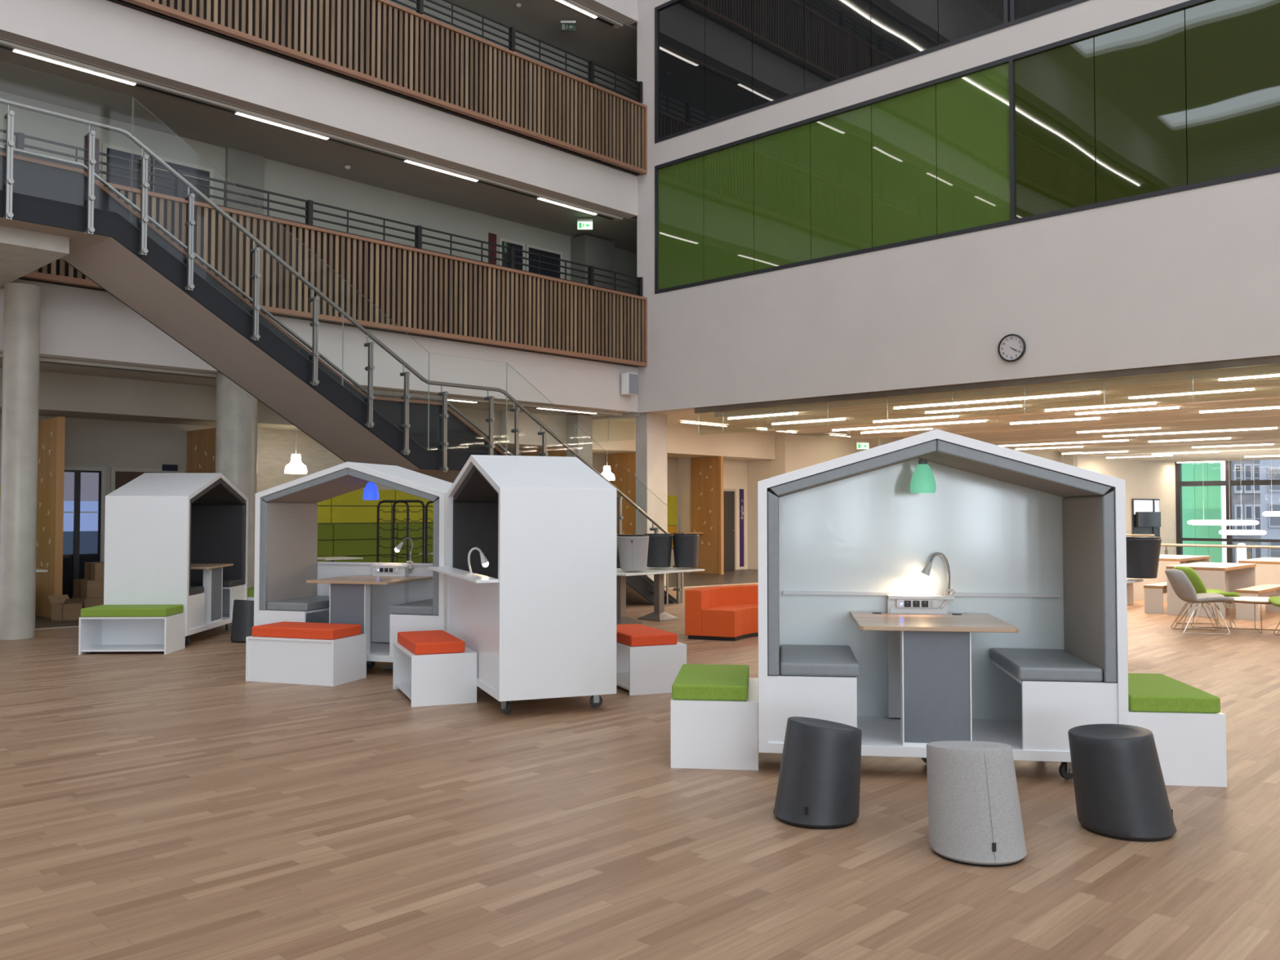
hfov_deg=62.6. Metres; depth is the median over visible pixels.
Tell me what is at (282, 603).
seat cushion
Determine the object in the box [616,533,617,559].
stool
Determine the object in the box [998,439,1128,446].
lamp
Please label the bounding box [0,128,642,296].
gallery railing
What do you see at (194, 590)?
seat cushion
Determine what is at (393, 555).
wire shelf
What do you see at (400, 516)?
wall panel
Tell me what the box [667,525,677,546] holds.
wall panel
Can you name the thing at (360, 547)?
wall panel
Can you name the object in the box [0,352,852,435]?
ceiling
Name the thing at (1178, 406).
lamp
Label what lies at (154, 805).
floor
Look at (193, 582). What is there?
seat cushion
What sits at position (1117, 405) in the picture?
diffuser
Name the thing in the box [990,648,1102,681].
seat cushion
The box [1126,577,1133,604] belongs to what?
bench
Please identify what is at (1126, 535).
glass balustrade
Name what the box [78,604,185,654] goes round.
bench
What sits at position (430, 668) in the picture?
bench
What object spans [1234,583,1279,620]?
bench
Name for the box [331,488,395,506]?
wall panel
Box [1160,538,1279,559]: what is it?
glass balustrade
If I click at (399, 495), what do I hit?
wall panel
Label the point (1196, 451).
lamp
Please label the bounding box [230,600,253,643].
stool
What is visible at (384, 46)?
balustrade
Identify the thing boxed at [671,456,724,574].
wood panel
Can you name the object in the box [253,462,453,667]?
booth
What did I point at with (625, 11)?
trim
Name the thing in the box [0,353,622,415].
track
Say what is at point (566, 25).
exit sign
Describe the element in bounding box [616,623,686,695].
bench
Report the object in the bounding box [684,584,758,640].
sofa
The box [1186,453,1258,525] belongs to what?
pendant
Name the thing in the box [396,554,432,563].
wall panel
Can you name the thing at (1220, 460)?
lamp
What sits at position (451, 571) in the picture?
shelf
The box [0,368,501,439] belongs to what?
wall
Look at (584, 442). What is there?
concrete pillar
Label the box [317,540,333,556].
wall panel
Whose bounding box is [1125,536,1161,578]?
stool
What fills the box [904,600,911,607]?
socket
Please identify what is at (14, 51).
strip light
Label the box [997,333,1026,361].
wall clock
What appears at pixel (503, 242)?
door
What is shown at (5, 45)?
track
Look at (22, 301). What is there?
concrete column
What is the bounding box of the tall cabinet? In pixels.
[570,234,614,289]
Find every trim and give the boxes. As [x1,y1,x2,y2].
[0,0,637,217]
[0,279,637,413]
[35,582,758,629]
[576,0,637,25]
[694,355,1279,413]
[767,396,1279,460]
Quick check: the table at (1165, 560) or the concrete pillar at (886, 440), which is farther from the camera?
the concrete pillar at (886, 440)
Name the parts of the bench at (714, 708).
panel, panel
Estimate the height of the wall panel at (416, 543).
0.288 m
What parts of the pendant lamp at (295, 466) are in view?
lamp shade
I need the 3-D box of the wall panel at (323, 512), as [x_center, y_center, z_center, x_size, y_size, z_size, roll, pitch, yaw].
[-5.983,0.622,18.765,0.050,0.308,1.038,-2,-2,44]
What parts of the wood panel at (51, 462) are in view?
panel, post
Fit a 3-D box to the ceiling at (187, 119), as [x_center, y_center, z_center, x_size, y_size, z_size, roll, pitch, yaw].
[-10.082,-6.040,13.299,3.300,1.090,41.000,-2,-2,44]
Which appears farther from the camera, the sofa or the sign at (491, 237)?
the sign at (491, 237)
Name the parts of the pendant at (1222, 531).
cord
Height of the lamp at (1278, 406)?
0.326 m
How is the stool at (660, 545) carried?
on the pedestal table at (659, 614)
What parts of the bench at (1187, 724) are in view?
panel, panel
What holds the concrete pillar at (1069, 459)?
on the floor at (154, 805)
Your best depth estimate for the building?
51.93 m
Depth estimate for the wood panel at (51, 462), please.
14.85 m
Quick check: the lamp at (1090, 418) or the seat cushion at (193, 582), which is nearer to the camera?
the seat cushion at (193, 582)
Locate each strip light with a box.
[13,49,135,85]
[235,112,328,139]
[404,160,478,182]
[447,399,475,403]
[536,408,596,413]
[537,197,596,215]
[555,0,596,18]
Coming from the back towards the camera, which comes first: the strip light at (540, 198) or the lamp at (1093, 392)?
the strip light at (540, 198)
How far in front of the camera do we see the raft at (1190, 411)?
20.36 m
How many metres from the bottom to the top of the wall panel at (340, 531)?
0.288 m
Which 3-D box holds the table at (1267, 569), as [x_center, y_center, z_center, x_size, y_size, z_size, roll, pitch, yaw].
[10.394,1.653,17.107,0.800,0.720,1.650,-2,-2,44]
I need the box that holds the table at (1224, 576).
[1165,561,1256,617]
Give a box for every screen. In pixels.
[186,427,215,472]
[521,446,566,456]
[605,453,635,551]
[1135,511,1160,527]
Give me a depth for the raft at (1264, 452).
33.63 m
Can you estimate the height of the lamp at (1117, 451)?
0.326 m
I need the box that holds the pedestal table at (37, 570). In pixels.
[35,568,47,572]
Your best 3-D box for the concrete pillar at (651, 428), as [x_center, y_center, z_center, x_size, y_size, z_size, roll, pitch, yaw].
[0.232,0.402,21.122,0.320,3.460,0.600,-2,-2,44]
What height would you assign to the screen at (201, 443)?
2.820 m
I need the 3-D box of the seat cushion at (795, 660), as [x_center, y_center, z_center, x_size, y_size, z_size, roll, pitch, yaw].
[1.075,1.089,6.386,0.446,0.074,0.835,0,-2,8]
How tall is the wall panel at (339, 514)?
0.308 m
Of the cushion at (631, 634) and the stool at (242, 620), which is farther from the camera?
the stool at (242, 620)
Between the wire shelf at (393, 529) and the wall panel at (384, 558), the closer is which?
the wire shelf at (393, 529)
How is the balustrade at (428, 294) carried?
attached to the balcony fascia at (77, 323)
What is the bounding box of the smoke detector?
[344,165,350,169]
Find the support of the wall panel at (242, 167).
attached to the wall at (281, 178)
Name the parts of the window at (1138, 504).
pane, frame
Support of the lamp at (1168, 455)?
hanging from the ceiling at (43, 366)
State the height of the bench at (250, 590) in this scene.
0.482 m
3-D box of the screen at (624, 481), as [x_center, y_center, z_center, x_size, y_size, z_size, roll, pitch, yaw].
[-0.514,0.795,23.528,1.400,2.820,0.800,-2,-2,44]
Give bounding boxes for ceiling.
[0,37,636,253]
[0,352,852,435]
[441,0,636,81]
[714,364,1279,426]
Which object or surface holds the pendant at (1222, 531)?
hanging from the raft at (1264, 452)
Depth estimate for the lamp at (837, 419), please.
20.90 m
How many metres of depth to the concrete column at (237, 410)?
14.90 m
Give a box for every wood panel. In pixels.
[35,416,65,617]
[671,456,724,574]
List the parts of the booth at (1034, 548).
seat, power strip, seat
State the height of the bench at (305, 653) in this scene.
0.482 m
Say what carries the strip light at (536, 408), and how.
attached to the track at (42, 359)
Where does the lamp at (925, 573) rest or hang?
attached to the booth at (1034, 548)
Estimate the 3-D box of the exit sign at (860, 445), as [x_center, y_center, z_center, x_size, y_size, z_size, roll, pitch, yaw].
[5.707,-0.888,26.969,0.300,0.190,0.060,0,-2,0]
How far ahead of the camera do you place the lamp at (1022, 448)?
29.61 m
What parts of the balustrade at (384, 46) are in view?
rail, trim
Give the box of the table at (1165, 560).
[1130,554,1210,601]
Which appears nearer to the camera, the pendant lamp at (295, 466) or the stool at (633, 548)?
the stool at (633, 548)
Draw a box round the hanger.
[697,371,1193,435]
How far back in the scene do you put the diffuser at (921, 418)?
20.45 m
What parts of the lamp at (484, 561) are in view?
bulb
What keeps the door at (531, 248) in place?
in the wall at (281, 178)
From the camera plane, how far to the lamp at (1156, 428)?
23.13 m
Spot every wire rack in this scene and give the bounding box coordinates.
[376,500,408,563]
[391,499,425,563]
[425,500,435,563]
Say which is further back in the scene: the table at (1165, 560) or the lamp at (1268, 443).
the lamp at (1268, 443)
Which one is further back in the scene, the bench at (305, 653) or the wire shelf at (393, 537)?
the wire shelf at (393, 537)
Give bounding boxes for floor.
[0,583,1279,959]
[35,568,758,628]
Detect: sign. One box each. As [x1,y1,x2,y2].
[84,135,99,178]
[162,464,177,471]
[488,232,496,264]
[560,20,575,31]
[577,219,592,229]
[739,488,744,566]
[857,441,868,448]
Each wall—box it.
[0,0,636,294]
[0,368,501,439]
[0,413,678,567]
[488,411,775,460]
[636,0,1279,413]
[678,432,1176,572]
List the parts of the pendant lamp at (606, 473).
cord, lamp shade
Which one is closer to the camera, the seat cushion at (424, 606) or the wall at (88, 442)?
the seat cushion at (424, 606)
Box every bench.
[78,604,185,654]
[245,621,366,686]
[247,586,253,600]
[392,630,476,706]
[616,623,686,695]
[670,663,758,770]
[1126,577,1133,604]
[1128,673,1226,786]
[1143,582,1167,613]
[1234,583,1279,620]
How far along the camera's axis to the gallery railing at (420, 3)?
18.87 m
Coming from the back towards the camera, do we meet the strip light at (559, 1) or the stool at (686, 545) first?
the strip light at (559, 1)
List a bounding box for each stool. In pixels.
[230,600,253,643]
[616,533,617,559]
[617,534,648,570]
[644,533,672,567]
[672,533,699,567]
[773,716,862,829]
[926,740,1026,866]
[1067,724,1177,841]
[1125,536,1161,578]
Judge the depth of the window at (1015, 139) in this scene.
15.87 m
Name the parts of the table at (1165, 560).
panel, panel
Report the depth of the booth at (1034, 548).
6.47 m
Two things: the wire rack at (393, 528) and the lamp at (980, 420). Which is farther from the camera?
the lamp at (980, 420)
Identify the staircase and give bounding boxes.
[0,61,683,604]
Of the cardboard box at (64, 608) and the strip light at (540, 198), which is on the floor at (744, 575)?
the cardboard box at (64, 608)
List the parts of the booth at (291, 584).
seat, power strip, seat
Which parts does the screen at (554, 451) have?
post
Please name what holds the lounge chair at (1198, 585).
on the floor at (154, 805)
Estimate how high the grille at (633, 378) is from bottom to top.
0.390 m
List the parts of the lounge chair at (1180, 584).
sledge leg, sledge leg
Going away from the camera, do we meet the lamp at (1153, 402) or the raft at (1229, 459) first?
the lamp at (1153, 402)
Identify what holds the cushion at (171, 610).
on the bench at (102, 628)
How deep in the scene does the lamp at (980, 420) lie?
21.86 m
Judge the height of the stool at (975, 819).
0.485 m
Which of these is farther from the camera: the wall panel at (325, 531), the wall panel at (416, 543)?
the wall panel at (416, 543)
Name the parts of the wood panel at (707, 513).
panel, post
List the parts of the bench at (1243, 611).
panel, stretcher panel, panel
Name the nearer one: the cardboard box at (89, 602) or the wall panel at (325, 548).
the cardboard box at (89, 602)
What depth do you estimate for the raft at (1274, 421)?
23.24 m
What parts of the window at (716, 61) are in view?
pane, pane, pane, pane, pane, pane, pane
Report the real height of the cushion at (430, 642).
0.089 m
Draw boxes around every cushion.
[80,604,183,617]
[190,578,242,586]
[190,586,204,595]
[252,621,361,639]
[266,595,329,611]
[389,599,432,614]
[397,630,464,654]
[616,623,677,646]
[671,663,749,701]
[779,644,859,676]
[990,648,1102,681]
[1128,673,1220,713]
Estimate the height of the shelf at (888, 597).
0.020 m
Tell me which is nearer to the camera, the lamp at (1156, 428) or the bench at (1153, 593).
the bench at (1153, 593)
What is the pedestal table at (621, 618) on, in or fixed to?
on the floor at (154, 805)
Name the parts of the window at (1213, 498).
panel, panel, panel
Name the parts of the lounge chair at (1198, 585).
sledge leg, sledge leg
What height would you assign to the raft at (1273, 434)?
0.300 m
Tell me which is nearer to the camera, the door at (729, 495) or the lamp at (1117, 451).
the door at (729, 495)
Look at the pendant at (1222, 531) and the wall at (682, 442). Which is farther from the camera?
the pendant at (1222, 531)
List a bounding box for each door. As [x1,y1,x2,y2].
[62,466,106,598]
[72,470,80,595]
[101,142,154,191]
[110,466,185,493]
[148,155,213,202]
[497,237,525,270]
[524,244,562,278]
[723,488,736,570]
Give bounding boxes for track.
[0,40,622,221]
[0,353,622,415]
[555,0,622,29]
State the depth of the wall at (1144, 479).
27.44 m
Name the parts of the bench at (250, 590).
panel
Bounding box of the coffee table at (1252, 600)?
[1230,596,1279,633]
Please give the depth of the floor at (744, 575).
22.99 m
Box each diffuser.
[873,417,950,422]
[1048,404,1151,411]
[1080,408,1174,414]
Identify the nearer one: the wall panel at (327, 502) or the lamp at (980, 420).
the wall panel at (327, 502)
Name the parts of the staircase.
baluster post, glass pane, baluster post, baluster post, baluster post, glass pane, baluster post, handrail, baluster post, baluster post, glass pane, baluster post, baluster post, glass pane, baluster post, baluster post, glass pane, baluster post, glass pane, baluster post, glass pane, foot post, baluster post, foot post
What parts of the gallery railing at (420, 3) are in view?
post, post, rail, post, post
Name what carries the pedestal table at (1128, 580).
on the floor at (154, 805)
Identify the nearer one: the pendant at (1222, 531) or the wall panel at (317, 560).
the wall panel at (317, 560)
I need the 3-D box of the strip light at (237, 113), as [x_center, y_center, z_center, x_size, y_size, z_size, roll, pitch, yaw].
[-5.415,-5.369,15.997,0.070,0.008,1.480,-2,-2,44]
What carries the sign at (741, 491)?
attached to the wall at (1144, 479)
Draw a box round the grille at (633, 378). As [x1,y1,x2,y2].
[629,373,638,394]
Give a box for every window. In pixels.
[654,0,1088,143]
[654,0,1279,293]
[1132,498,1159,537]
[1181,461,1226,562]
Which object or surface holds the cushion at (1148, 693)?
on the bench at (1187, 724)
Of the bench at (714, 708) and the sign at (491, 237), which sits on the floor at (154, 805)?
the bench at (714, 708)
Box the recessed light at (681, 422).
[680,422,727,426]
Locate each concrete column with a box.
[0,283,40,639]
[215,373,257,587]
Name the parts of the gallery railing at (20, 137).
post, post, post, rail, post, post, post, post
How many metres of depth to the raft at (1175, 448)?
30.20 m
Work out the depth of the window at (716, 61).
18.66 m
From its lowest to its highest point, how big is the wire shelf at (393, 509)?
0.041 m
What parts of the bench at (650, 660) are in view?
panel, panel, panel, panel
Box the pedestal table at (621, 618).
[616,568,668,624]
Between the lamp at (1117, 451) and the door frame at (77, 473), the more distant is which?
the lamp at (1117, 451)
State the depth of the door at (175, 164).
16.56 m
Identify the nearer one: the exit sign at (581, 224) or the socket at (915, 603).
the socket at (915, 603)
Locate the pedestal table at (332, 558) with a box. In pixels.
[317,556,363,561]
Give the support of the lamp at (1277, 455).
hanging from the ceiling at (43, 366)
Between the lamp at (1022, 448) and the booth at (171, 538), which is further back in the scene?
the lamp at (1022, 448)
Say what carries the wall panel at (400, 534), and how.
on the wall panel at (416, 543)
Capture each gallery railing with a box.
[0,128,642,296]
[391,0,642,103]
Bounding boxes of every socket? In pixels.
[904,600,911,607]
[912,600,919,607]
[921,600,928,607]
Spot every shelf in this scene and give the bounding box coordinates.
[370,564,409,567]
[392,528,423,530]
[392,537,423,539]
[392,555,423,558]
[393,509,423,512]
[427,566,499,582]
[886,595,954,599]
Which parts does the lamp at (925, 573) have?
bulb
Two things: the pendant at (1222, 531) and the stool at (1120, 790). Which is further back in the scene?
the pendant at (1222, 531)
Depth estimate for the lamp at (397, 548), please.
10.48 m
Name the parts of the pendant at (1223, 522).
cord, cord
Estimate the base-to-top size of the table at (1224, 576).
0.705 m
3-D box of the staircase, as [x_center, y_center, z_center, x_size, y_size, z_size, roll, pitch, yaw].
[-4.671,-0.986,12.831,1.675,6.020,14.067,-2,-2,44]
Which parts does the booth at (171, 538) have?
seat, seat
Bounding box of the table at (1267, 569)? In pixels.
[1237,557,1279,607]
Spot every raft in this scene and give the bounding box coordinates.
[824,398,1279,435]
[908,416,1279,442]
[991,430,1279,448]
[1052,440,1279,454]
[1102,449,1279,459]
[1147,456,1279,462]
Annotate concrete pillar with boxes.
[566,413,592,466]
[635,412,667,586]
[878,436,903,445]
[1063,452,1077,466]
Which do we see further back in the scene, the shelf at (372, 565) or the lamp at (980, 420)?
the lamp at (980, 420)
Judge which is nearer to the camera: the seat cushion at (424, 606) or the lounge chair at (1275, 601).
the seat cushion at (424, 606)
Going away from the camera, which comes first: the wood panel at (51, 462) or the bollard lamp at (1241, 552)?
the wood panel at (51, 462)
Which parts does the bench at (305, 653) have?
panel, panel, panel, panel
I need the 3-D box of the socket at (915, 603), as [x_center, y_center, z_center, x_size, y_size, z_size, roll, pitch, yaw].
[1.739,0.780,6.628,0.042,0.040,0.006,0,-2,8]
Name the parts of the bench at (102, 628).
panel, panel, panel, panel, panel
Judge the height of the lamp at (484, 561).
0.217 m
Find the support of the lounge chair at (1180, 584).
on the floor at (154, 805)
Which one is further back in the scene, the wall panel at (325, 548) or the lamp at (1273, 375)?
the wall panel at (325, 548)
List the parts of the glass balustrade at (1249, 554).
post, handrail, post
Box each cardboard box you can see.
[47,594,86,622]
[72,595,103,608]
[73,578,103,597]
[84,561,104,580]
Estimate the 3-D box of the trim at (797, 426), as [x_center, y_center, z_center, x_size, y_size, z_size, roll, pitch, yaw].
[19.294,-1.303,21.794,26.200,0.290,20.200,-2,-2,44]
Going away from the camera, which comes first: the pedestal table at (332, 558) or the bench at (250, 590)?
the bench at (250, 590)
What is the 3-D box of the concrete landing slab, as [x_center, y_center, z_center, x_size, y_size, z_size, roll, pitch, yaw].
[-7.673,-2.454,11.079,2.500,0.170,2.280,-2,-2,44]
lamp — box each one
[284,444,306,474]
[363,481,378,500]
[394,537,413,573]
[466,546,488,575]
[600,420,614,480]
[728,412,798,419]
[771,417,844,424]
[831,419,986,431]
[860,427,932,433]
[872,414,958,422]
[893,391,1101,408]
[910,456,936,493]
[920,552,955,608]
[924,404,1022,413]
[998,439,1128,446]
[1009,417,1100,424]
[1015,445,1083,449]
[1044,401,1155,411]
[1062,450,1128,454]
[1075,405,1179,414]
[1076,426,1160,432]
[1102,426,1277,436]
[1106,454,1172,457]
[1128,387,1254,399]
[1148,437,1231,442]
[1151,451,1218,454]
[1177,460,1222,462]
[1191,443,1273,448]
[1199,405,1279,413]
[1217,373,1279,381]
[1236,542,1246,560]
[1244,454,1279,457]
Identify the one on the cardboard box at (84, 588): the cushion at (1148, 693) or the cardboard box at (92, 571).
the cardboard box at (92, 571)
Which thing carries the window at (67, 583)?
in the wall at (88, 442)
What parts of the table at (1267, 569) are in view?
panel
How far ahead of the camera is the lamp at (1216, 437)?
26.32 m
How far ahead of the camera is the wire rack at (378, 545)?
17.31 m
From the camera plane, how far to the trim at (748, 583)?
20.61 m
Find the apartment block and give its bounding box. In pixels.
[1259,459,1279,557]
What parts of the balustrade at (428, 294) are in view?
rail, rail, trim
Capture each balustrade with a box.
[17,180,647,367]
[107,0,647,175]
[1125,533,1154,536]
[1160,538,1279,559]
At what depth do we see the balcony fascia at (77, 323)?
16.65 m
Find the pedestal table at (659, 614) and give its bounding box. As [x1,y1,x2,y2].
[616,566,704,621]
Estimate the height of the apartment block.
18.000 m
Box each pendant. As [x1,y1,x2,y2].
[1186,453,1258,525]
[1218,453,1266,534]
[1262,476,1279,516]
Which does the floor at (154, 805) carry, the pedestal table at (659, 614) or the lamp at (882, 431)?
the pedestal table at (659, 614)
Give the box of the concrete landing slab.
[0,225,69,287]
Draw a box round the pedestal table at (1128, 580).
[1126,578,1143,583]
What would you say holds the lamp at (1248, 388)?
hanging from the ceiling at (43, 366)
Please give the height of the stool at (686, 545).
0.465 m
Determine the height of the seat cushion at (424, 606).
0.074 m
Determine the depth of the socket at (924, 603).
6.62 m
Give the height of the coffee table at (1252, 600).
0.407 m
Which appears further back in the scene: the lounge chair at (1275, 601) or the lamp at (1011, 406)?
the lamp at (1011, 406)
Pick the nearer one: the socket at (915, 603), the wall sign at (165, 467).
the socket at (915, 603)
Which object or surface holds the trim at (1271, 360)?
attached to the wall at (1192, 276)
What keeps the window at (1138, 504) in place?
in the wall at (1144, 479)
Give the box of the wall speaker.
[621,373,638,395]
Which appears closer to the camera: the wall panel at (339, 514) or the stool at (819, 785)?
the stool at (819, 785)
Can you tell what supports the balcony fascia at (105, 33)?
attached to the wall at (281, 178)
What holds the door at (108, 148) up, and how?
in the wall at (281, 178)
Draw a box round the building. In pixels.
[1181,459,1262,563]
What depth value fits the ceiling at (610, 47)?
21.48 m
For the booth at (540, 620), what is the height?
1.962 m
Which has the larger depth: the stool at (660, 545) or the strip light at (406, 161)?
the strip light at (406, 161)
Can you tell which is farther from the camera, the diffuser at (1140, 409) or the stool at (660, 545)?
the diffuser at (1140, 409)
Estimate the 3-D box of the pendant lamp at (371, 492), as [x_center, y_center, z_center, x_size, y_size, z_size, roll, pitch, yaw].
[-2.603,0.083,10.196,0.152,0.220,0.152,-1,-2,17]
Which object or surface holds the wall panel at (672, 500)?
attached to the wall at (88, 442)
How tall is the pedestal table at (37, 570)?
0.730 m
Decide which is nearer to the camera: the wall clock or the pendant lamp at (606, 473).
the wall clock
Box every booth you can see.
[103,472,248,645]
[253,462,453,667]
[427,454,616,714]
[757,429,1128,779]
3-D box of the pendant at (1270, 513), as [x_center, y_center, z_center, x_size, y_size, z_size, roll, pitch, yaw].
[18.891,0.050,31.012,1.000,2.043,1.000,0,-2,0]
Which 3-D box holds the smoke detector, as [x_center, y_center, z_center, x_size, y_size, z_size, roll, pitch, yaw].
[-4.985,-5.320,17.953,0.100,0.050,0.100,-2,-2,44]
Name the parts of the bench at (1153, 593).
panel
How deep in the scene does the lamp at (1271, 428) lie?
23.69 m
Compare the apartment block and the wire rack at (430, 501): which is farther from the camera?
the apartment block
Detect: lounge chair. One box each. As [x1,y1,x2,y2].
[1164,568,1234,635]
[1173,566,1239,628]
[1268,595,1279,635]
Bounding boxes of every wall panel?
[225,146,264,214]
[316,497,331,505]
[317,506,331,523]
[317,524,333,540]
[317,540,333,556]
[317,560,331,561]
[330,506,392,523]
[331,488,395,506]
[333,523,397,539]
[333,539,396,556]
[335,555,396,562]
[395,489,433,506]
[395,506,433,522]
[396,523,433,538]
[396,537,433,554]
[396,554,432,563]
[666,495,677,525]
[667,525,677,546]
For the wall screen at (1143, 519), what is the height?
0.540 m
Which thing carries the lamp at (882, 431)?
hanging from the ceiling at (43, 366)
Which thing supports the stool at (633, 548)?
on the pedestal table at (621, 618)
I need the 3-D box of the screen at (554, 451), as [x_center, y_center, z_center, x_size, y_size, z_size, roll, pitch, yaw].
[-2.000,0.748,21.975,1.400,2.820,0.100,-2,-2,44]
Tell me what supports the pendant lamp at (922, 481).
hanging from the booth at (1034, 548)
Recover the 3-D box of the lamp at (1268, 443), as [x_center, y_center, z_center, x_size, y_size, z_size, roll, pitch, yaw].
[16.099,-1.080,28.656,1.990,0.326,0.038,-2,-2,44]
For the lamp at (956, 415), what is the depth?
20.34 m
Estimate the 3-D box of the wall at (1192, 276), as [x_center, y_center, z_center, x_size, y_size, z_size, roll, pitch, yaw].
[9.622,-8.372,12.094,26.470,13.540,0.350,-2,-2,44]
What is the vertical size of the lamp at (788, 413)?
0.326 m
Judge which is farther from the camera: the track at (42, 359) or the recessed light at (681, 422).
the recessed light at (681, 422)
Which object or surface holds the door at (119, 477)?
in the wall at (88, 442)
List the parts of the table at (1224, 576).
panel, stretcher panel, panel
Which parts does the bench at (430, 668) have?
panel, panel, panel, panel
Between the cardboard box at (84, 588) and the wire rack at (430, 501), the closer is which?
the cardboard box at (84, 588)
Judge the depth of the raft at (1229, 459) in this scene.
36.35 m
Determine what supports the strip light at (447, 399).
attached to the track at (42, 359)
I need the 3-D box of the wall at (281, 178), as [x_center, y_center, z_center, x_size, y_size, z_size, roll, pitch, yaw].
[-9.504,-8.020,12.805,2.400,10.720,41.000,-2,-2,44]
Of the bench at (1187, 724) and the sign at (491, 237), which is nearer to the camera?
the bench at (1187, 724)
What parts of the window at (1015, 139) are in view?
pane, pane, pane, pane, pane, pane, pane, pane, pane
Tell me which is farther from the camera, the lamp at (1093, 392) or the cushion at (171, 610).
the lamp at (1093, 392)
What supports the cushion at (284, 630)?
on the bench at (305, 653)
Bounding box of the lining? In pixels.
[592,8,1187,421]

